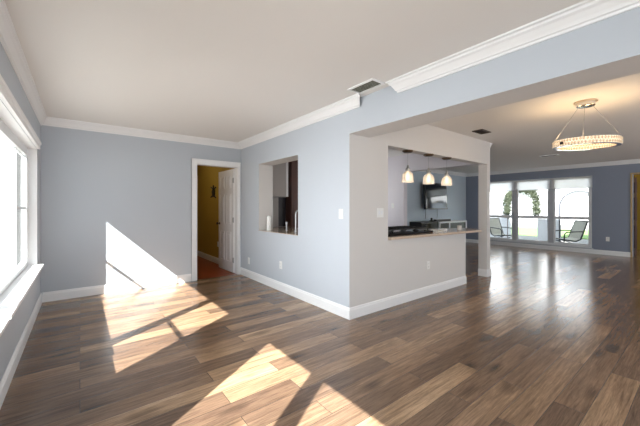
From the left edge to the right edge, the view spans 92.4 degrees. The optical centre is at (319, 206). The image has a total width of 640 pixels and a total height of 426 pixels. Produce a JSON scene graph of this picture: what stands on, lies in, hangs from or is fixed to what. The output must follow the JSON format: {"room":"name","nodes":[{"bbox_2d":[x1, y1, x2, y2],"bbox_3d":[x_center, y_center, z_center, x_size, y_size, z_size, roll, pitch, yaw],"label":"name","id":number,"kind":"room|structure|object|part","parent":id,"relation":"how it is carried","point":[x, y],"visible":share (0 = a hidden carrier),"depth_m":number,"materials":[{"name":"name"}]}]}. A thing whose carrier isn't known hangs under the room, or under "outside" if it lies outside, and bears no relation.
{"room":"empty living room","nodes":[
{"label":"empty living room","id":0,"kind":"room"},
{"bbox_2d":[0,42,40,380],"bbox_3d":[-1.022,0.040,0.471,0.210,2.460,9.400,0,0,-38],"label":"wall","id":1,"kind":"structure","parent":0,"point":[9,339],"depth_m":3.10,"materials":[{"name":"blue paint"}]},
{"bbox_2d":[0,318,9,336],"bbox_3d":[-1.881,0.725,1.716,0.140,0.026,0.550,0,0,-38],"label":"trim","id":2,"kind":"structure","parent":1,"relation":"attached to","point":[3,322],"depth_m":1.88,"materials":[{"name":"white paint"}]},
{"bbox_2d":[0,118,27,295],"bbox_3d":[-2.659,0.015,2.567,0.063,1.429,2.790,0,0,-38],"label":"window","id":3,"kind":"structure","parent":1,"relation":"in","point":[19,150],"depth_m":3.37,"materials":[{"name":"white wood"}]},
{"bbox_2d":[0,293,41,408],"bbox_3d":[-0.933,1.205,0.540,0.016,0.130,9.000,0,0,-38],"label":"baseboard","id":4,"kind":"structure","parent":1,"relation":"attached to","point":[5,382],"depth_m":2.46,"materials":[{"name":"white paint"}]},
{"bbox_2d":[0,74,41,148],"bbox_3d":[-2.543,-0.750,2.620,0.040,0.090,2.860,0,0,-38],"label":"trim","id":5,"kind":"structure","parent":1,"relation":"attached to","point":[6,96],"depth_m":2.37,"materials":[{"name":"white paint"}]},
{"bbox_2d":[0,264,43,319],"bbox_3d":[-2.761,0.715,2.846,0.145,0.030,2.285,0,0,-38],"label":"trim","id":6,"kind":"structure","parent":1,"relation":"attached to","point":[13,296],"depth_m":2.54,"materials":[{"name":"white paint"}]},
{"bbox_2d":[0,0,46,125],"bbox_3d":[-0.912,-1.135,0.556,0.067,0.110,9.000,0,0,-38],"label":"trim","id":7,"kind":"structure","parent":1,"relation":"attached to","point":[9,40],"depth_m":2.36,"materials":[{"name":"white paint"}]},
{"bbox_2d":[41,125,240,292],"bbox_3d":[-2.543,0.040,5.088,3.080,2.460,0.150,0,0,-38],"label":"wall","id":8,"kind":"structure","parent":0,"point":[124,200],"depth_m":4.58,"materials":[{"name":"blue paint"}]},
{"bbox_2d":[107,261,112,268],"bbox_3d":[-3.113,0.860,4.542,0.072,0.116,0.009,0,0,-38],"label":"wall outlet","id":9,"kind":"object","parent":8,"relation":"attached to","point":[109,263],"visible":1,"depth_m":4.54,"materials":[{"name":"white plastic"}]},
{"bbox_2d":[42,274,190,302],"bbox_3d":[-2.947,1.205,4.667,1.894,0.130,0.016,0,0,-38],"label":"baseboard","id":10,"kind":"structure","parent":8,"relation":"attached to","point":[131,285],"depth_m":4.55,"materials":[{"name":"white paint"}]},
{"bbox_2d":[42,117,239,148],"bbox_3d":[-2.569,-1.140,4.902,2.810,0.100,0.112,0,0,-38],"label":"trim","id":11,"kind":"structure","parent":8,"relation":"attached to","point":[49,121],"depth_m":4.68,"materials":[{"name":"white paint"}]},
{"bbox_2d":[191,158,240,280],"bbox_3d":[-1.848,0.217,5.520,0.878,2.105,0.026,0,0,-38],"label":"trim","id":12,"kind":"structure","parent":8,"relation":"attached to","point":[194,161],"depth_m":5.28,"materials":[{"name":"white paint"}]},
{"bbox_2d":[273,162,287,196],"bbox_3d":[-0.902,-0.650,6.058,0.440,0.900,0.335,0,0,-38],"label":"upper cabinet","id":13,"kind":"object","parent":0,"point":[280,171],"visible":0.35,"depth_m":5.96,"materials":[{"name":"white paint"}]},
{"bbox_2d":[0,242,639,425],"bbox_3d":[2.535,1.330,5.346,11.820,0.120,12.700,0,0,-38],"label":"floor","id":14,"kind":"structure","parent":0,"point":[550,337],"depth_m":2.63,"materials":[{"name":"brown wood"}]},
{"bbox_2d":[286,160,297,226],"bbox_3d":[-0.309,0.070,6.565,0.850,2.400,0.228,0,0,-38],"label":"tall cabinet","id":15,"kind":"object","parent":14,"relation":"on","point":[292,199],"visible":0.06,"depth_m":6.28,"materials":[{"name":"brown wood"}]},
{"bbox_3d":[-0.526,0.120,6.254,0.015,1.700,0.007,0,0,-38],"label":"moulding","id":16,"kind":"part","parent":15,"relation":"part of","materials":[{"name":"brown wood"}]},
{"bbox_3d":[-0.415,0.070,6.359,0.410,2.300,0.019,0,0,-38],"label":"cabinet door","id":17,"kind":"part","parent":15,"relation":"part of","materials":[{"name":"brown wood"}]},
{"bbox_2d":[410,221,438,228],"bbox_3d":[3.110,0.850,9.125,0.900,0.840,0.412,0,0,-38],"label":"base cabinet","id":18,"kind":"object","parent":14,"relation":"on","point":[431,224],"visible":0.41,"depth_m":8.96,"materials":[{"name":"wood"}]},
{"bbox_3d":[3.050,0.840,8.844,0.420,0.740,0.019,0,0,-38],"label":"door","id":19,"kind":"part","parent":18,"relation":"part of","materials":[{"name":"black glass"}]},
{"bbox_3d":[3.397,0.840,9.115,0.420,0.740,0.019,0,0,-38],"label":"door","id":20,"kind":"part","parent":18,"relation":"part of","materials":[{"name":"grey glass"}]},
{"bbox_3d":[-0.129,0.817,4.970,0.570,0.746,1.710,0,0,-38],"label":"cabinet","id":21,"kind":"object","parent":14,"relation":"on","visible":0},
{"bbox_2d":[274,228,297,231],"bbox_3d":[-0.128,0.420,4.982,0.585,0.040,1.708,0,0,-38],"label":"countertop","id":22,"kind":"structure","parent":21,"relation":"on","point":[289,229],"depth_m":5.46,"materials":[{"name":"stone"}]},
{"bbox_2d":[294,210,297,231],"bbox_3d":[-0.338,0.218,5.050,0.179,0.363,0.078,0,0,-38],"label":"kitchen faucet","id":23,"kind":"object","parent":22,"relation":"on","point":[296,228],"visible":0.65,"depth_m":5.01,"materials":[{"name":"metal"}]},
{"bbox_3d":[-0.342,0.194,5.064,0.166,0.313,0.027,0,0,-38],"label":"spout","id":24,"kind":"part","parent":23,"relation":"part of","materials":[{"name":"metal"}]},
{"bbox_2d":[4,0,639,173],"bbox_3d":[3.552,-1.265,4.046,11.820,0.150,9.400,0,0,-38],"label":"ceiling","id":25,"kind":"structure","parent":0,"point":[226,70],"depth_m":2.56,"materials":[{"name":"paint"}]},
{"bbox_2d":[347,78,384,93],"bbox_3d":[0.452,-1.184,3.019,0.180,0.012,0.340,0,0,-38],"label":"ceiling vent","id":26,"kind":"object","parent":25,"relation":"in","point":[372,83],"visible":1,"depth_m":3.00,"materials":[{"name":"white metal"}]},
{"bbox_2d":[472,129,490,133],"bbox_3d":[2.544,-1.184,4.832,0.300,0.012,0.160,0,0,-38],"label":"ceiling vent","id":27,"kind":"object","parent":25,"relation":"in","point":[480,131],"visible":1,"depth_m":4.82,"materials":[{"name":"brown metal"}]},
{"bbox_2d":[552,98,622,150],"bbox_3d":[3.000,-0.928,3.469,0.610,0.524,0.610,0,0,-38],"label":"ring chandelier","id":28,"kind":"object","parent":25,"relation":"hanging from","point":[588,142],"visible":1,"depth_m":3.39,"materials":[{"name":"beige glass"}]},
{"bbox_3d":[3.000,-1.182,3.469,0.210,0.016,0.210,0,0,-38],"label":"ceiling plate","id":29,"kind":"part","parent":28,"relation":"part of","materials":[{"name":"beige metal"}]},
{"bbox_2d":[197,7,639,307],"bbox_3d":[0.327,0.040,3.746,0.330,2.460,12.500,0,0,-38],"label":"wall","id":30,"kind":"structure","parent":0,"point":[326,259],"depth_m":3.55,"materials":[{"name":"blue paint"}]},
{"bbox_2d":[197,175,197,251],"bbox_3d":[-3.220,0.220,8.044,0.025,2.100,0.080,0,0,-38],"label":"trim","id":31,"kind":"structure","parent":30,"relation":"attached to","point":[197,175],"depth_m":8.01,"materials":[{"name":"beige wood"}]},
{"bbox_2d":[197,251,218,263],"bbox_3d":[-2.526,1.205,7.164,0.016,0.130,3.000,0,0,-38],"label":"baseboard","id":32,"kind":"structure","parent":30,"relation":"attached to","point":[200,254],"depth_m":7.32,"materials":[{"name":"white paint"}]},
{"bbox_2d":[211,185,215,197],"bbox_3d":[-2.453,-0.349,7.062,0.028,0.303,0.339,0,0,-38],"label":"wall ornament","id":33,"kind":"object","parent":30,"relation":"attached to","point":[213,188],"visible":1,"depth_m":7.03,"materials":[{"name":"metal"}]},
{"bbox_2d":[216,169,233,272],"bbox_3d":[-1.875,0.266,6.172,0.171,1.992,0.759,0,0,-40],"label":"door","id":34,"kind":"structure","parent":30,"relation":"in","point":[226,178],"depth_m":6.12,"materials":[{"name":"white paint"}]},
{"bbox_3d":[-1.999,-0.492,6.287,0.009,0.245,0.212,0,0,-40],"label":"panel","id":35,"kind":"part","parent":34,"relation":"part of","materials":[{"name":"white paint"}]},
{"bbox_3d":[-1.999,0.045,6.287,0.009,0.590,0.212,0,0,-40],"label":"panel","id":36,"kind":"part","parent":34,"relation":"part of","materials":[{"name":"white paint"}]},
{"bbox_3d":[-1.999,0.780,6.287,0.009,0.580,0.212,0,0,-40],"label":"panel","id":37,"kind":"part","parent":34,"relation":"part of","materials":[{"name":"white paint"}]},
{"bbox_3d":[-1.797,-0.492,6.043,0.009,0.245,0.212,0,0,-40],"label":"panel","id":38,"kind":"part","parent":34,"relation":"part of","materials":[{"name":"white paint"}]},
{"bbox_3d":[-1.797,0.045,6.043,0.009,0.590,0.212,0,0,-40],"label":"panel","id":39,"kind":"part","parent":34,"relation":"part of","materials":[{"name":"white paint"}]},
{"bbox_3d":[-1.797,0.780,6.043,0.009,0.580,0.212,0,0,-40],"label":"panel","id":40,"kind":"part","parent":34,"relation":"part of","materials":[{"name":"white paint"}]},
{"bbox_2d":[258,229,297,235],"bbox_3d":[-0.570,0.398,4.841,0.284,0.007,1.186,0,0,-38],"label":"trim","id":41,"kind":"structure","parent":30,"relation":"attached to","point":[272,230],"depth_m":4.79,"materials":[{"name":"wood"}]},
{"bbox_2d":[267,216,270,229],"bbox_3d":[-0.868,0.271,5.218,0.078,0.246,0.078,0,0,-38],"label":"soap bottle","id":42,"kind":"object","parent":41,"relation":"on","point":[268,217],"visible":0.94,"depth_m":5.18,"materials":[{"name":"white plastic"}]},
{"bbox_2d":[240,267,349,319],"bbox_3d":[-0.583,1.205,4.630,0.016,0.130,2.986,0,0,-38],"label":"baseboard","id":43,"kind":"structure","parent":30,"relation":"attached to","point":[338,309],"depth_m":4.19,"materials":[{"name":"white paint"}]},
{"bbox_2d":[238,93,359,148],"bbox_3d":[-0.542,-1.140,4.500,0.112,0.100,3.242,0,0,-38],"label":"trim","id":44,"kind":"structure","parent":30,"relation":"attached to","point":[352,102],"depth_m":4.01,"materials":[{"name":"white paint"}]},
{"bbox_2d":[339,209,342,218],"bbox_3d":[0.242,0.080,3.578,0.012,0.116,0.072,0,0,-38],"label":"light switch","id":45,"kind":"object","parent":30,"relation":"attached to","point":[340,210],"visible":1,"depth_m":3.57,"materials":[{"name":"white plastic"}]},
{"bbox_2d":[385,0,639,92],"bbox_3d":[2.334,-1.140,0.820,0.112,0.100,5.417,0,0,-38],"label":"trim","id":46,"kind":"structure","parent":30,"relation":"attached to","point":[586,12],"depth_m":2.07,"materials":[{"name":"white paint"}]},
{"bbox_2d":[366,124,489,302],"bbox_3d":[1.795,0.040,4.710,3.290,2.460,0.150,0,0,-38],"label":"wall","id":47,"kind":"structure","parent":0,"point":[393,267],"depth_m":4.24,"materials":[{"name":"white paint"}]},
{"bbox_2d":[377,208,383,216],"bbox_3d":[0.746,0.070,3.787,0.118,0.116,0.012,0,0,-38],"label":"light switch","id":48,"kind":"object","parent":47,"relation":"attached to","point":[380,211],"visible":1,"depth_m":3.79,"materials":[{"name":"white plastic"}]},
{"bbox_2d":[402,150,412,178],"bbox_3d":[1.215,-0.560,4.250,0.169,0.440,0.167,0,0,-38],"label":"pendant lamp","id":49,"kind":"object","parent":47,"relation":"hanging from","point":[403,151],"visible":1,"depth_m":4.23,"materials":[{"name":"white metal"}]},
{"bbox_2d":[350,276,466,319],"bbox_3d":[1.381,1.205,4.281,2.650,0.130,0.016,0,0,-38],"label":"baseboard","id":50,"kind":"structure","parent":47,"relation":"attached to","point":[374,306],"depth_m":4.05,"materials":[{"name":"white paint"}]},
{"bbox_2d":[423,154,433,180],"bbox_3d":[1.613,-0.560,4.561,0.169,0.440,0.167,0,0,-38],"label":"pendant lamp","id":51,"kind":"object","parent":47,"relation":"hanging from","point":[425,155],"visible":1,"depth_m":4.54,"materials":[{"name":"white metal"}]},
{"bbox_2d":[388,228,481,239],"bbox_3d":[1.706,0.400,4.825,2.488,0.035,0.740,0,0,-38],"label":"countertop","id":52,"kind":"structure","parent":47,"relation":"on","point":[448,231],"depth_m":4.60,"materials":[{"name":"stone"}]},
{"bbox_2d":[388,226,432,236],"bbox_3d":[1.118,0.340,4.447,1.040,0.084,0.510,0,0,-38],"label":"gas cooktop","id":53,"kind":"object","parent":52,"relation":"in","point":[392,230],"visible":0.59,"depth_m":4.35,"materials":[{"name":"metal"}]},
{"bbox_2d":[442,157,451,182],"bbox_3d":[2.011,-0.560,4.872,0.169,0.440,0.167,0,0,-38],"label":"pendant lamp","id":54,"kind":"object","parent":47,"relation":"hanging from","point":[444,158],"visible":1,"depth_m":4.85,"materials":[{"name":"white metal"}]},
{"bbox_2d":[486,269,490,276],"bbox_3d":[3.091,1.205,5.618,0.162,0.130,0.016,0,0,-38],"label":"baseboard","id":55,"kind":"structure","parent":47,"relation":"attached to","point":[488,271],"depth_m":5.59,"materials":[{"name":"white paint"}]},
{"bbox_2d":[388,153,475,226],"bbox_3d":[2.125,0.040,6.853,0.130,2.460,2.820,0,0,-38],"label":"wall","id":56,"kind":"structure","parent":0,"point":[397,165],"depth_m":7.07,"materials":[{"name":"white paint"}]},
{"bbox_2d":[478,268,485,276],"bbox_3d":[2.982,1.205,5.638,0.016,0.130,0.150,0,0,-38],"label":"baseboard","id":57,"kind":"structure","parent":56,"relation":"attached to","point":[481,272],"depth_m":5.63,"materials":[{"name":"white paint"}]},
{"bbox_2d":[407,171,465,225],"bbox_3d":[3.275,0.040,9.636,5.370,2.460,0.150,0,0,-38],"label":"wall","id":58,"kind":"structure","parent":0,"point":[456,185],"depth_m":9.89,"materials":[{"name":"grey paint"}]},
{"bbox_2d":[423,182,447,208],"bbox_3d":[3.594,-0.339,9.652,1.340,0.822,0.204,0,0,-41],"label":"television","id":59,"kind":"object","parent":58,"relation":"attached to","point":[434,194],"visible":1,"depth_m":9.52,"materials":[{"name":"black plastic"}]},
{"bbox_2d":[422,169,466,176],"bbox_3d":[3.328,-1.140,9.512,5.040,0.100,0.112,0,0,-38],"label":"trim","id":60,"kind":"structure","parent":58,"relation":"attached to","point":[432,170],"depth_m":10.17,"materials":[{"name":"white paint"}]},
{"bbox_2d":[438,220,466,227],"bbox_3d":[4.141,0.595,9.949,1.660,0.290,0.415,0,0,-38],"label":"tv console","id":61,"kind":"object","parent":58,"relation":"attached to","point":[453,223],"visible":0.44,"depth_m":9.79,"materials":[{"name":"white paint"}]},
{"bbox_2d":[434,219,450,221],"bbox_3d":[3.837,0.415,9.623,0.840,0.070,0.104,0,0,-38],"label":"soundbar","id":62,"kind":"object","parent":61,"relation":"on","point":[438,220],"visible":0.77,"depth_m":9.51,"materials":[{"name":"black plastic"}]},
{"bbox_3d":[3.732,0.605,9.620,0.510,0.210,0.360,0,0,-38],"label":"panel","id":63,"kind":"part","parent":61,"relation":"part of","materials":[{"name":"grey glass"}]},
{"bbox_3d":[4.366,0.605,10.115,1.000,0.210,0.360,0,0,-38],"label":"panel","id":64,"kind":"part","parent":61,"relation":"part of","materials":[{"name":"grey glass"}]},
{"bbox_2d":[490,188,587,241],"bbox_3d":[8.357,-0.155,12.245,0.250,3.150,8.000,0,0,-38],"label":"wall","id":65,"kind":"structure","parent":0,"point":[496,207],"depth_m":11.85,"materials":[{"name":"white paint"}]},
{"bbox_2d":[559,190,587,240],"bbox_3d":[9.210,0.412,10.925,0.030,2.015,1.150,0,0,-38],"label":"trim","id":66,"kind":"structure","parent":65,"relation":"attached to","point":[576,190],"depth_m":11.35,"materials":[{"name":"paint"}]},
{"bbox_2d":[466,159,639,256],"bbox_3d":[8.146,0.040,7.511,0.312,2.460,9.200,0,0,-38],"label":"wall","id":67,"kind":"structure","parent":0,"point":[610,184],"depth_m":8.19,"materials":[{"name":"blue paint"}]},
{"bbox_2d":[490,180,513,191],"bbox_3d":[5.924,-0.686,10.260,0.036,0.332,1.006,0,0,-38],"label":"roller shade","id":68,"kind":"object","parent":67,"relation":"attached to","point":[499,185],"visible":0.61,"depth_m":10.14,"materials":[{"name":"fabric"}]},
{"bbox_2d":[514,178,550,190],"bbox_3d":[6.536,-0.686,9.476,0.036,0.332,0.956,0,0,-38],"label":"roller shade","id":69,"kind":"object","parent":67,"relation":"attached to","point":[532,184],"visible":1,"depth_m":9.45,"materials":[{"name":"fabric"}]},
{"bbox_2d":[490,182,592,248],"bbox_3d":[6.546,0.152,9.535,0.120,1.985,2.960,0,0,-38],"label":"window","id":70,"kind":"structure","parent":67,"relation":"attached to","point":[551,217],"depth_m":9.14,"materials":[{"name":"white metal"}]},
{"bbox_3d":[5.974,0.135,10.300,0.040,1.850,0.890,0,0,-38],"label":"sash","id":71,"kind":"part","parent":70,"relation":"part of","materials":[{"name":"white metal"}]},
{"bbox_3d":[6.587,0.135,9.516,0.040,1.850,0.840,0,0,-38],"label":"sash","id":72,"kind":"part","parent":70,"relation":"part of","materials":[{"name":"clear glass"}]},
{"bbox_3d":[7.175,0.135,8.763,0.040,1.850,0.810,0,0,-38],"label":"sash","id":73,"kind":"part","parent":70,"relation":"part of","materials":[{"name":"clear glass"}]},
{"bbox_2d":[466,239,629,256],"bbox_3d":[6.570,1.210,9.443,0.016,0.120,4.215,0,0,-38],"label":"baseboard","id":74,"kind":"structure","parent":67,"relation":"attached to","point":[570,249],"depth_m":8.91,"materials":[{"name":"white paint"}]},
{"bbox_2d":[551,176,591,188],"bbox_3d":[7.125,-0.686,8.724,0.036,0.332,0.926,0,0,-38],"label":"roller shade","id":75,"kind":"object","parent":67,"relation":"attached to","point":[581,181],"visible":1,"depth_m":8.71,"materials":[{"name":"fabric"}]},
{"bbox_2d":[634,177,636,255],"bbox_3d":[8.351,0.251,8.131,0.053,2.022,0.790,0,0,44],"label":"door","id":76,"kind":"structure","parent":67,"relation":"attached to","point":[635,178],"depth_m":7.87,"materials":[{"name":"brown wood"}]},
{"bbox_2d":[634,174,639,248],"bbox_3d":[10.232,0.040,8.425,0.100,2.460,2.670,0,0,-38],"label":"wall","id":77,"kind":"structure","parent":0,"point":[637,175],"depth_m":9.21,"materials":[{"name":"yellow paint"}]},
{"bbox_3d":[-0.085,0.040,7.010,3.160,2.460,0.150,0,0,-38],"label":"wall","id":78,"kind":"structure","parent":0,"visible":0},
{"bbox_2d":[273,197,277,226],"bbox_3d":[-0.945,0.100,6.226,0.220,0.596,0.026,0,0,-38],"label":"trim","id":79,"kind":"structure","parent":78,"relation":"attached to","point":[275,199],"depth_m":6.24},
{"bbox_2d":[278,197,285,225],"bbox_3d":[-0.723,0.100,6.405,0.350,0.596,0.018,0,0,-38],"label":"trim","id":80,"kind":"structure","parent":78,"relation":"attached to","point":[281,200],"depth_m":6.34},
{"bbox_3d":[-0.823,0.817,5.940,0.660,0.746,0.620,0,0,-38],"label":"base cabinet","id":81,"kind":"object","parent":78,"relation":"attached to","visible":0},
{"bbox_2d":[273,226,297,228],"bbox_3d":[-0.811,0.420,5.930,0.674,0.040,0.618,0,0,-38],"label":"countertop","id":82,"kind":"structure","parent":81,"relation":"on","point":[279,227],"depth_m":5.99,"materials":[{"name":"stone"}]},
{"label":"outside","id":83,"kind":"structure","parent":0,"visible":0},
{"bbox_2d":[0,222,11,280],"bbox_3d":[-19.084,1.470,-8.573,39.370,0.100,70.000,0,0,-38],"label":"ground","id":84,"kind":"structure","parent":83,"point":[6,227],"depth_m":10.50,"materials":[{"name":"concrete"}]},
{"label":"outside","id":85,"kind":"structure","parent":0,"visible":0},
{"bbox_2d":[511,223,587,243],"bbox_3d":[24.971,1.470,25.868,48.790,0.100,70.000,0,0,-38],"label":"ground","id":86,"kind":"structure","parent":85,"point":[583,241],"depth_m":15.29,"materials":[{"name":"concrete"}]},
{"bbox_2d":[490,218,511,237],"bbox_3d":[6.651,0.928,11.269,0.656,1.020,0.802,0,0,-16],"label":"patio chair","id":87,"kind":"object","parent":86,"relation":"on","point":[496,229],"visible":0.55,"depth_m":11.48,"materials":[{"name":"grey fabric"}]},
{"bbox_3d":[6.655,0.744,11.255,0.516,0.603,0.754,0,0,-16],"label":"sling seat","id":88,"kind":"part","parent":87,"relation":"part of","materials":[{"name":"beige fabric"}]},
{"bbox_2d":[500,190,542,237],"bbox_3d":[8.001,0.232,12.244,0.213,2.376,1.516,0,0,-38],"label":"climbing vine","id":89,"kind":"object","parent":86,"relation":"on","point":[533,194],"visible":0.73,"depth_m":12.00,"materials":[{"name":"green plant"}]},
{"bbox_2d":[511,192,587,225],"bbox_3d":[21.164,-0.680,26.509,7.000,4.200,8.100,0,0,-38],"label":"house","id":90,"kind":"structure","parent":86,"relation":"on","point":[575,204],"depth_m":23.95,"materials":[{"name":"white paint"}]},
{"bbox_3d":[19.380,-0.080,23.845,0.009,1.080,0.780,0,0,-38],"label":"pane","id":91,"kind":"part","parent":90,"relation":"part of","materials":[{"name":"glass"}]},
{"bbox_3d":[20.181,-0.080,22.821,0.009,1.080,0.780,0,0,-38],"label":"pane","id":92,"kind":"part","parent":90,"relation":"part of","materials":[{"name":"glass"}]},
{"bbox_2d":[511,227,587,238],"bbox_3d":[11.728,1.405,18.689,6.500,0.029,35.000,0,0,-38],"label":"lawn","id":93,"kind":"structure","parent":86,"relation":"on","point":[527,231],"depth_m":16.74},
{"bbox_2d":[556,220,587,242],"bbox_3d":[7.887,0.928,9.741,0.802,1.020,0.656,0,0,7],"label":"patio chair","id":94,"kind":"object","parent":86,"relation":"on","point":[576,233],"visible":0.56,"depth_m":9.63,"materials":[{"name":"grey fabric"}]},
{"bbox_3d":[7.793,1.090,9.440,0.617,0.696,0.036,0,0,7],"label":"armrest","id":95,"kind":"part","parent":94,"relation":"part of","materials":[{"name":"grey metal"}]}
]}

